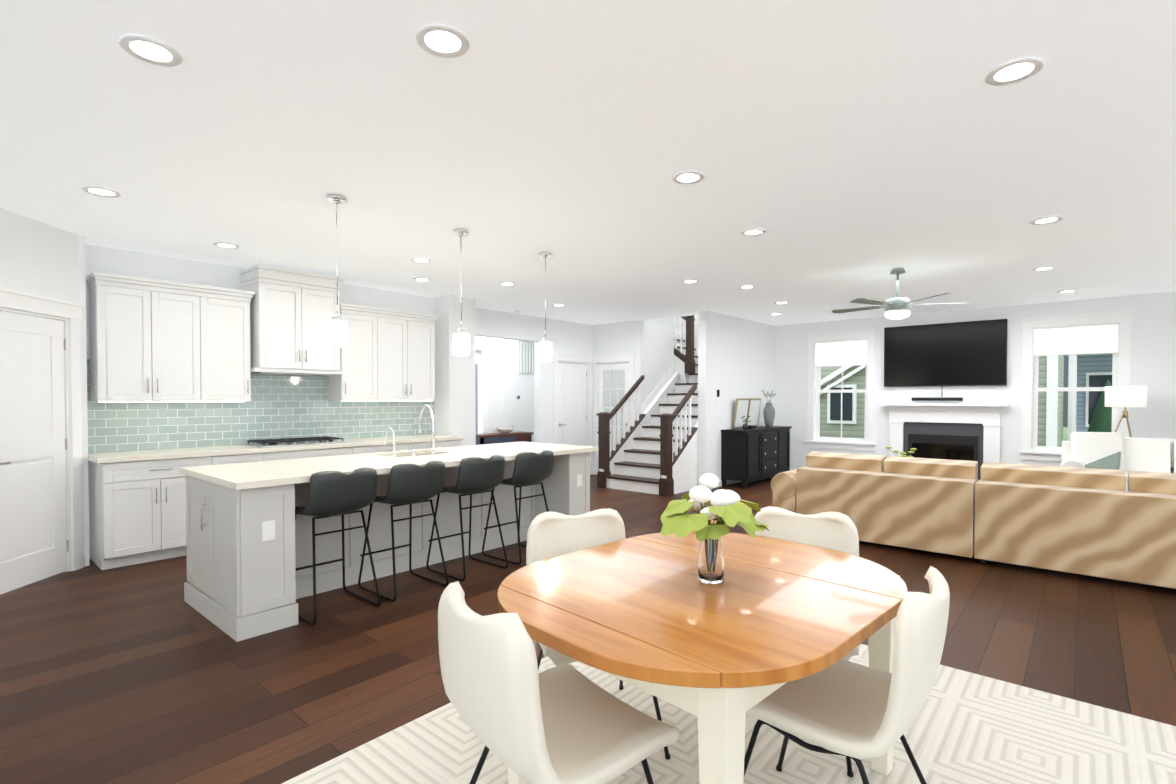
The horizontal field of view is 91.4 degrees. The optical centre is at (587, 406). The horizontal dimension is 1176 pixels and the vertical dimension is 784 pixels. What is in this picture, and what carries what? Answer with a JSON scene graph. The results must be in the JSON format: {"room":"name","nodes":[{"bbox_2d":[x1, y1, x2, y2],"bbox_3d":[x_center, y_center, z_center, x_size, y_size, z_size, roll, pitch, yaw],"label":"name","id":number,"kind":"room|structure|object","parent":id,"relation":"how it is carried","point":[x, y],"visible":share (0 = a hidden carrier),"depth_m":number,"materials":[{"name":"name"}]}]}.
{"room":"living room and dining room","nodes":[
{"label":"living room and dining room","id":0,"kind":"room"},
{"bbox_2d":[0,208,79,318],"bbox_3d":[-4.096,-0.011,2.520,0.120,2.743,4.470,0,1,-4],"label":"wall","id":1,"kind":"structure","parent":0,"point":[39,258],"depth_m":4.36,"materials":[{"name":"white paint"}]},
{"bbox_2d":[0,311,68,593],"bbox_3d":[-4.185,0.322,4.266,0.531,2.006,0.552,1,1,41],"label":"pantry door","id":2,"kind":"structure","parent":1,"relation":"in","point":[34,544],"depth_m":4.32,"materials":[{"name":"white paint"}]},
{"bbox_2d":[0,288,83,571],"bbox_3d":[-4.201,0.249,4.256,0.159,2.172,0.994,0,1,-4],"label":"door frame","id":3,"kind":"structure","parent":1,"relation":"attached to","point":[33,303],"depth_m":4.64,"materials":[{"name":"white paint"}]},
{"bbox_2d":[79,235,89,565],"bbox_3d":[-4.369,-0.046,4.875,0.420,2.743,0.120,1,1,41],"label":"wall","id":4,"kind":"structure","parent":0,"point":[82,273],"depth_m":4.77,"materials":[{"name":"white paint"}]},
{"bbox_2d":[85,244,433,358],"bbox_3d":[-3.274,-0.069,6.369,0.120,2.743,3.570,1,1,41],"label":"wall","id":5,"kind":"structure","parent":0,"point":[103,259],"depth_m":5.58,"materials":[{"name":"white paint"}]},
{"bbox_2d":[86,276,201,355],"bbox_3d":[-3.983,-0.573,5.182,0.348,1.043,0.740,1,1,41],"label":"upper cabinet","id":6,"kind":"object","parent":5,"relation":"attached to","point":[127,317],"depth_m":5.02,"materials":[{"name":"white wood"}]},
{"bbox_2d":[202,288,253,359],"bbox_3d":[-3.601,-0.580,5.622,0.348,1.043,0.425,1,1,41],"label":"upper cabinet","id":7,"kind":"object","parent":5,"relation":"attached to","point":[227,317],"depth_m":5.52,"materials":[{"name":"white wood"}]},
{"bbox_2d":[242,268,341,363],"bbox_3d":[-3.130,-0.878,6.086,0.448,0.970,0.810,1,1,41],"label":"upper cabinet","id":8,"kind":"object","parent":5,"relation":"attached to","point":[292,310],"depth_m":5.88,"materials":[{"name":"white wood"}]},
{"bbox_2d":[342,304,377,363],"bbox_3d":[-2.723,-0.595,6.637,0.348,1.043,0.430,1,1,41],"label":"upper cabinet","id":9,"kind":"object","parent":5,"relation":"attached to","point":[362,348],"depth_m":6.53,"materials":[{"name":"white wood"}]},
{"bbox_2d":[378,308,437,367],"bbox_3d":[-2.327,-0.602,7.094,0.348,1.043,0.780,1,1,41],"label":"upper cabinet","id":10,"kind":"object","parent":5,"relation":"attached to","point":[405,340],"depth_m":6.96,"materials":[{"name":"white wood"}]},
{"bbox_2d":[433,294,475,445],"bbox_3d":[-1.931,-0.091,7.844,0.720,2.743,0.420,1,1,41],"label":"wall","id":11,"kind":"structure","parent":0,"point":[455,403],"depth_m":7.58,"materials":[{"name":"white paint"}]},
{"bbox_2d":[475,364,477,433],"bbox_3d":[-2.840,-0.138,10.919,0.120,2.743,3.280,1,1,41],"label":"wall","id":12,"kind":"structure","parent":0,"point":[476,376],"depth_m":11.53,"materials":[{"name":"grey paint"}]},
{"bbox_2d":[475,336,534,441],"bbox_3d":[-1.857,-0.125,10.068,0.120,2.743,3.280,1,1,41],"label":"wall","id":13,"kind":"structure","parent":0,"point":[508,381],"depth_m":10.44,"materials":[{"name":"white paint"}]},
{"bbox_2d":[475,341,488,433],"bbox_3d":[-2.134,0.066,9.722,0.159,2.372,1.064,1,1,41],"label":"trim","id":14,"kind":"structure","parent":13,"relation":"attached to","point":[481,357],"depth_m":10.01,"materials":[{"name":"white paint"}]},
{"bbox_2d":[519,340,533,373],"bbox_3d":[-1.111,-0.925,10.812,0.017,0.620,0.480,1,1,41],"label":"air vent","id":15,"kind":"object","parent":13,"relation":"in","point":[526,357],"visible":0.77,"depth_m":10.75,"materials":[{"name":"grey metal"}]},
{"bbox_2d":[475,307,592,468],"bbox_3d":[-0.947,-0.116,9.439,0.120,2.743,3.280,1,1,41],"label":"wall","id":16,"kind":"structure","parent":0,"point":[566,337],"depth_m":9.58,"materials":[{"name":"white paint"}]},
{"bbox_2d":[558,362,586,445],"bbox_3d":[-0.265,0.232,10.142,0.095,2.006,0.784,1,1,41],"label":"hall door","id":17,"kind":"structure","parent":16,"relation":"in","point":[572,418],"depth_m":10.14,"materials":[{"name":"white paint"}]},
{"bbox_2d":[552,352,635,474],"bbox_3d":[0.101,0.163,9.914,1.087,2.172,1.197,1,1,41],"label":"door frame","id":18,"kind":"structure","parent":16,"relation":"attached to","point":[587,360],"depth_m":10.37,"materials":[{"name":"white paint"}]},
{"bbox_2d":[0,474,1175,783],"bbox_3d":[0.786,1.383,5.031,11.140,0.120,13.470,1,1,41],"label":"floor","id":19,"kind":"structure","parent":0,"point":[138,674],"depth_m":3.10,"materials":[{"name":"brown wood"}]},
{"bbox_2d":[295,467,380,624],"bbox_3d":[-1.712,0.868,3.820,0.519,0.939,0.469,1,1,41],"label":"stool","id":20,"kind":"object","parent":19,"relation":"on","point":[333,493],"visible":0.9,"depth_m":3.66,"materials":[{"name":"grey leather"}]},
{"bbox_2d":[180,404,597,641],"bbox_3d":[-1.365,0.651,4.811,1.101,1.352,3.201,1,1,41],"label":"kitchen island","id":21,"kind":"object","parent":19,"relation":"on","point":[249,548],"visible":0.75,"depth_m":4.08,"materials":[{"name":"white wood"}]},
{"bbox_2d":[358,461,448,601],"bbox_3d":[-1.359,0.862,4.228,0.519,0.939,0.469,1,1,41],"label":"stool","id":22,"kind":"object","parent":19,"relation":"on","point":[410,483],"visible":0.9,"depth_m":4.08,"materials":[{"name":"grey leather"}]},
{"bbox_2d":[426,455,507,580],"bbox_3d":[-0.979,0.855,4.667,0.519,0.939,0.469,1,1,41],"label":"stool","id":23,"kind":"object","parent":19,"relation":"on","point":[477,475],"visible":0.9,"depth_m":4.51,"materials":[{"name":"grey leather"}]},
{"bbox_2d":[476,432,533,444],"bbox_3d":[-1.517,0.856,10.106,0.355,0.780,1.200,1,1,41],"label":"console","id":24,"kind":"object","parent":19,"relation":"on","point":[490,438],"visible":0.35,"depth_m":9.94,"materials":[{"name":"brown wood"}]},
{"bbox_2d":[496,425,514,432],"bbox_3d":[-1.458,0.396,10.140,0.310,0.136,0.428,1,1,41],"label":"bowl","id":25,"kind":"object","parent":24,"relation":"on","point":[505,430],"visible":1,"depth_m":10.05,"materials":[{"name":"white ceramic"}]},
{"bbox_2d":[482,450,553,564],"bbox_3d":[-0.606,0.849,5.097,0.519,0.939,0.469,1,1,41],"label":"stool","id":26,"kind":"object","parent":19,"relation":"on","point":[532,468],"visible":0.81,"depth_m":4.92,"materials":[{"name":"grey leather"}]},
{"bbox_2d":[596,315,697,495],"bbox_3d":[1.088,-0.942,10.444,3.105,4.364,3.433,1,1,41],"label":"stairs","id":27,"kind":"structure","parent":19,"relation":"on","point":[654,450],"depth_m":9.10,"materials":[{"name":"white paint"}]},
{"bbox_2d":[282,644,1175,783],"bbox_3d":[0.568,1.362,2.065,2.530,0.012,3.060,1,1,41],"label":"rug","id":28,"kind":"object","parent":19,"relation":"on","point":[965,727],"visible":0.4,"depth_m":2.27,"materials":[{"name":"beige fabric"}]},
{"bbox_2d":[438,581,680,783],"bbox_3d":[-0.095,0.923,1.629,0.579,0.875,0.500,-1,1,-39],"label":"dining chair","id":29,"kind":"object","parent":28,"relation":"on","point":[528,723],"visible":1,"depth_m":1.46,"materials":[{"name":"white"}]},
{"bbox_2d":[526,508,669,759],"bbox_3d":[0.015,0.911,2.412,0.500,0.875,0.579,0,1,-16],"label":"dining chair","id":30,"kind":"object","parent":28,"relation":"on","point":[550,534],"visible":0.35,"depth_m":2.62,"materials":[{"name":"white leather"}]},
{"bbox_2d":[497,531,907,783],"bbox_3d":[0.404,0.976,2.016,1.400,0.760,1.124,-1,1,-44],"label":"dining table","id":31,"kind":"object","parent":28,"relation":"on","point":[652,614],"visible":0.83,"depth_m":1.68,"materials":[{"name":"brown wood"}]},
{"bbox_2d":[660,473,769,583],"bbox_3d":[0.404,0.414,1.964,0.378,0.363,0.407,1,1,41],"label":"vase","id":32,"kind":"object","parent":31,"relation":"on","point":[731,508],"visible":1,"depth_m":1.90,"materials":[{"name":"clear glass"}]},
{"bbox_2d":[755,506,859,776],"bbox_3d":[0.888,0.911,2.452,0.500,0.875,0.579,0,1,27],"label":"dining chair","id":33,"kind":"object","parent":28,"relation":"on","point":[837,531],"visible":0.19,"depth_m":2.64,"materials":[{"name":"white leather"}]},
{"bbox_2d":[744,566,949,783],"bbox_3d":[0.776,0.921,1.782,0.579,0.875,0.500,1,1,41],"label":"dining chair","id":34,"kind":"object","parent":28,"relation":"on","point":[856,712],"visible":0.77,"depth_m":1.61,"materials":[{"name":"white leather"}]},
{"bbox_2d":[721,426,791,488],"bbox_3d":[2.856,0.803,9.639,0.440,0.900,1.800,1,1,41],"label":"sideboard","id":35,"kind":"object","parent":19,"relation":"on","point":[758,453],"visible":0.96,"depth_m":9.11,"materials":[{"name":"black wood"}]},
{"bbox_2d":[732,398,760,428],"bbox_3d":[2.678,0.105,9.650,0.089,0.498,0.900,1,1,41],"label":"frame","id":36,"kind":"object","parent":35,"relation":"on","point":[747,407],"visible":0.81,"depth_m":9.58,"materials":[{"name":"gold metal"}]},
{"bbox_2d":[741,416,755,429],"bbox_3d":[2.551,0.250,9.237,0.151,0.215,0.455,1,1,41],"label":"decor","id":37,"kind":"object","parent":35,"relation":"on","point":[746,426],"visible":1,"depth_m":9.20,"materials":[{"name":"black plastic"}]},
{"bbox_2d":[762,390,775,426],"bbox_3d":[3.132,0.026,9.936,0.200,0.641,0.383,1,1,41],"label":"vase","id":38,"kind":"object","parent":35,"relation":"on","point":[769,413],"visible":1,"depth_m":9.88,"materials":[{"name":"grey ceramic"}]},
{"bbox_2d":[771,451,1175,588],"bbox_3d":[3.973,0.881,4.873,4.585,0.890,1.045,1,1,41],"label":"sectional sofa","id":39,"kind":"object","parent":19,"relation":"on","point":[1100,523],"visible":0.88,"depth_m":4.73,"materials":[{"name":"tan patterned velvet fabric"}]},
{"bbox_2d":[1060,432,1175,490],"bbox_3d":[6.468,0.802,6.337,1.949,1.003,0.985,1,1,41],"label":"loveseat","id":40,"kind":"object","parent":19,"relation":"on","point":[1109,450],"visible":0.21,"depth_m":6.61,"materials":[{"name":"white fabric"}]},
{"bbox_2d":[1105,386,1146,436],"bbox_3d":[6.724,0.514,7.331,0.586,1.552,0.674,1,1,41],"label":"floor lamp","id":41,"kind":"object","parent":19,"relation":"on","point":[1125,396],"visible":0.77,"depth_m":7.13,"materials":[{"name":"white fabric"}]},
{"bbox_3d":[3.763,1.075,6.861,0.700,0.440,1.100,1,1,41],"label":"coffee table","id":42,"kind":"object","parent":19,"relation":"on","visible":0},
{"bbox_2d":[885,446,916,456],"bbox_3d":[3.697,0.663,6.767,0.338,0.386,0.271,1,1,41],"label":"table plant","id":43,"kind":"object","parent":42,"relation":"on","point":[896,451],"visible":0.58,"depth_m":6.79,"materials":[{"name":"green plant"}]},
{"bbox_2d":[0,0,1175,332],"bbox_3d":[0.786,-1.480,4.987,11.140,0.120,13.470,1,1,41],"label":"ceiling","id":44,"kind":"structure","parent":0,"point":[842,152],"depth_m":3.07,"materials":[{"name":"white paint"}]},
{"bbox_2d":[82,186,120,197],"bbox_3d":[-3.142,-1.393,3.708,0.217,0.010,0.189,1,1,41],"label":"recessed light","id":45,"kind":"object","parent":44,"relation":"in","point":[94,190],"depth_m":3.71,"materials":[{"name":"white paint"}]},
{"bbox_2d":[118,35,182,66],"bbox_3d":[-1.677,-1.370,2.205,0.205,0.010,0.195,1,1,41],"label":"recessed light","id":46,"kind":"object","parent":44,"relation":"in","point":[146,49],"depth_m":2.21,"materials":[{"name":"white paint"}]},
{"bbox_2d":[213,242,239,248],"bbox_3d":[-3.160,-1.413,5.016,0.219,0.010,0.194,1,1,41],"label":"recessed light","id":47,"kind":"object","parent":44,"relation":"in","point":[218,244],"depth_m":5.02,"materials":[{"name":"white paint"}]},
{"bbox_2d":[327,194,347,346],"bbox_3d":[-1.679,-0.902,3.844,0.132,0.996,0.132,1,1,41],"label":"pendant light","id":48,"kind":"object","parent":44,"relation":"hanging from","point":[337,330],"visible":1,"depth_m":3.81,"materials":[{"name":"silver metal"}]},
{"bbox_2d":[415,24,469,57],"bbox_3d":[-0.542,-1.369,2.145,0.199,0.010,0.196,1,1,41],"label":"recessed light","id":49,"kind":"object","parent":44,"relation":"in","point":[440,40],"depth_m":2.15,"materials":[{"name":"white paint"}]},
{"bbox_2d":[453,228,469,355],"bbox_3d":[-1.018,-0.914,4.607,0.132,0.996,0.132,1,1,41],"label":"pendant light","id":50,"kind":"object","parent":44,"relation":"hanging from","point":[461,342],"visible":1,"depth_m":4.57,"materials":[{"name":"white glass"}]},
{"bbox_2d":[514,309,522,312],"bbox_3d":[-1.054,-1.454,8.744,0.140,0.044,0.140,1,1,41],"label":"smoke detector","id":51,"kind":"object","parent":44,"relation":"attached to","point":[518,310],"visible":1,"depth_m":8.69,"materials":[{"name":"white plastic"}]},
{"bbox_2d":[538,252,551,360],"bbox_3d":[-0.396,-0.925,5.325,0.132,0.996,0.132,1,1,41],"label":"pendant light","id":52,"kind":"object","parent":44,"relation":"hanging from","point":[545,349],"visible":1,"depth_m":5.28,"materials":[{"name":"white glass"}]},
{"bbox_2d":[672,171,704,183],"bbox_3d":[0.606,-1.390,3.471,0.196,0.010,0.204,1,1,41],"label":"recessed light","id":53,"kind":"object","parent":44,"relation":"in","point":[686,177],"depth_m":3.48,"materials":[{"name":"white paint"}]},
{"bbox_2d":[741,228,765,235],"bbox_3d":[1.331,-1.407,4.610,0.194,0.010,0.210,1,1,41],"label":"recessed light","id":54,"kind":"object","parent":44,"relation":"in","point":[754,231],"depth_m":4.62,"materials":[{"name":"white paint"}]},
{"bbox_2d":[832,268,968,318],"bbox_3d":[3.191,-1.173,6.003,1.260,0.520,1.286,1,1,41],"label":"ceiling fan","id":55,"kind":"object","parent":44,"relation":"hanging from","point":[897,307],"visible":1,"depth_m":5.89,"materials":[{"name":"grey metal"}]},
{"bbox_2d":[985,57,1044,85],"bbox_3d":[1.740,-1.372,2.345,0.195,0.010,0.207,1,1,41],"label":"recessed light","id":56,"kind":"object","parent":44,"relation":"in","point":[1014,71],"depth_m":2.35,"materials":[{"name":"white paint"}]},
{"bbox_2d":[1030,216,1062,224],"bbox_3d":[3.434,-1.402,4.304,0.189,0.010,0.221,1,1,41],"label":"recessed light","id":57,"kind":"object","parent":44,"relation":"in","point":[1050,219],"depth_m":4.32,"materials":[{"name":"white paint"}]},
{"bbox_2d":[593,320,634,362],"bbox_3d":[0.492,-0.128,10.283,0.950,2.743,0.120,1,1,41],"label":"wall","id":58,"kind":"structure","parent":0,"point":[613,338],"depth_m":10.21,"materials":[{"name":"white paint"}]},
{"bbox_2d":[599,363,628,450],"bbox_3d":[0.454,0.231,10.244,0.706,2.006,0.095,1,1,41],"label":"french door","id":59,"kind":"structure","parent":58,"relation":"in","point":[613,384],"depth_m":10.27,"materials":[{"name":"white paint"}]},
{"bbox_2d":[635,317,673,420],"bbox_3d":[1.201,-1.557,10.263,0.120,5.600,1.050,1,1,41],"label":"wall","id":60,"kind":"structure","parent":0,"point":[654,352],"depth_m":10.08,"materials":[{"name":"white paint"}]},
{"bbox_2d":[698,310,774,482],"bbox_3d":[2.579,-1.549,9.731,0.140,5.600,2.550,1,1,41],"label":"wall","id":61,"kind":"structure","parent":0,"point":[736,357],"depth_m":9.21,"materials":[{"name":"white paint"}]},
{"bbox_2d":[716,390,719,410],"bbox_3d":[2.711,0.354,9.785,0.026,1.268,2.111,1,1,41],"label":"light switch","id":62,"kind":"object","parent":61,"relation":"attached to","point":[717,404],"visible":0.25,"depth_m":9.00,"materials":[{"name":"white plastic"}]},
{"bbox_2d":[708,480,741,488],"bbox_3d":[2.633,1.202,9.716,0.015,0.100,2.565,1,1,41],"label":"baseboard","id":63,"kind":"structure","parent":61,"relation":"attached to","point":[728,482],"depth_m":9.26,"materials":[{"name":"white paint"}]},
{"bbox_2d":[677,292,1175,469],"bbox_3d":[4.802,-1.547,9.625,11.140,5.600,0.200,1,1,41],"label":"wall","id":64,"kind":"structure","parent":0,"point":[1153,346],"depth_m":8.39,"materials":[{"name":"white paint"}]},
{"bbox_2d":[805,329,876,450],"bbox_3d":[4.398,-0.279,9.958,1.160,2.015,0.255,1,1,41],"label":"window","id":65,"kind":"structure","parent":64,"relation":"in","point":[846,353],"depth_m":9.91,"materials":[{"name":"white paint"}]},
{"bbox_2d":[912,397,962,400],"bbox_3d":[5.423,-0.121,8.926,0.685,0.052,0.074,1,1,41],"label":"soundbar","id":66,"kind":"object","parent":64,"relation":"attached to","point":[937,398],"visible":0.98,"depth_m":8.90,"materials":[{"name":"black plastic"}]},
{"bbox_2d":[880,403,1008,479],"bbox_3d":[5.433,0.606,8.836,1.670,1.322,0.215,1,1,41],"label":"fireplace mantel","id":67,"kind":"object","parent":64,"relation":"attached to","point":[962,431],"visible":0.58,"depth_m":8.81,"materials":[{"name":"white wood"}]},
{"bbox_2d":[884,319,1007,386],"bbox_3d":[5.472,-0.803,8.872,1.625,0.965,0.076,1,1,41],"label":"tv","id":68,"kind":"object","parent":64,"relation":"attached to","point":[971,353],"visible":0.95,"depth_m":8.79,"materials":[{"name":"black"}]},
{"bbox_2d":[1019,311,1133,461],"bbox_3d":[6.723,-0.249,7.946,1.190,2.015,0.255,1,1,41],"label":"window","id":69,"kind":"structure","parent":64,"relation":"in","point":[1074,341],"depth_m":7.95,"materials":[{"name":"white paint"}]},
{"label":"outside","id":70,"kind":"structure","parent":0,"visible":0},
{"bbox_2d":[820,353,1112,446],"bbox_3d":[18.299,-3.617,20.833,50.000,10.600,34.440,1,1,41],"label":"neighbourhood","id":71,"kind":"structure","parent":70,"point":[1093,413],"depth_m":14.90,"materials":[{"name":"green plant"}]}
]}

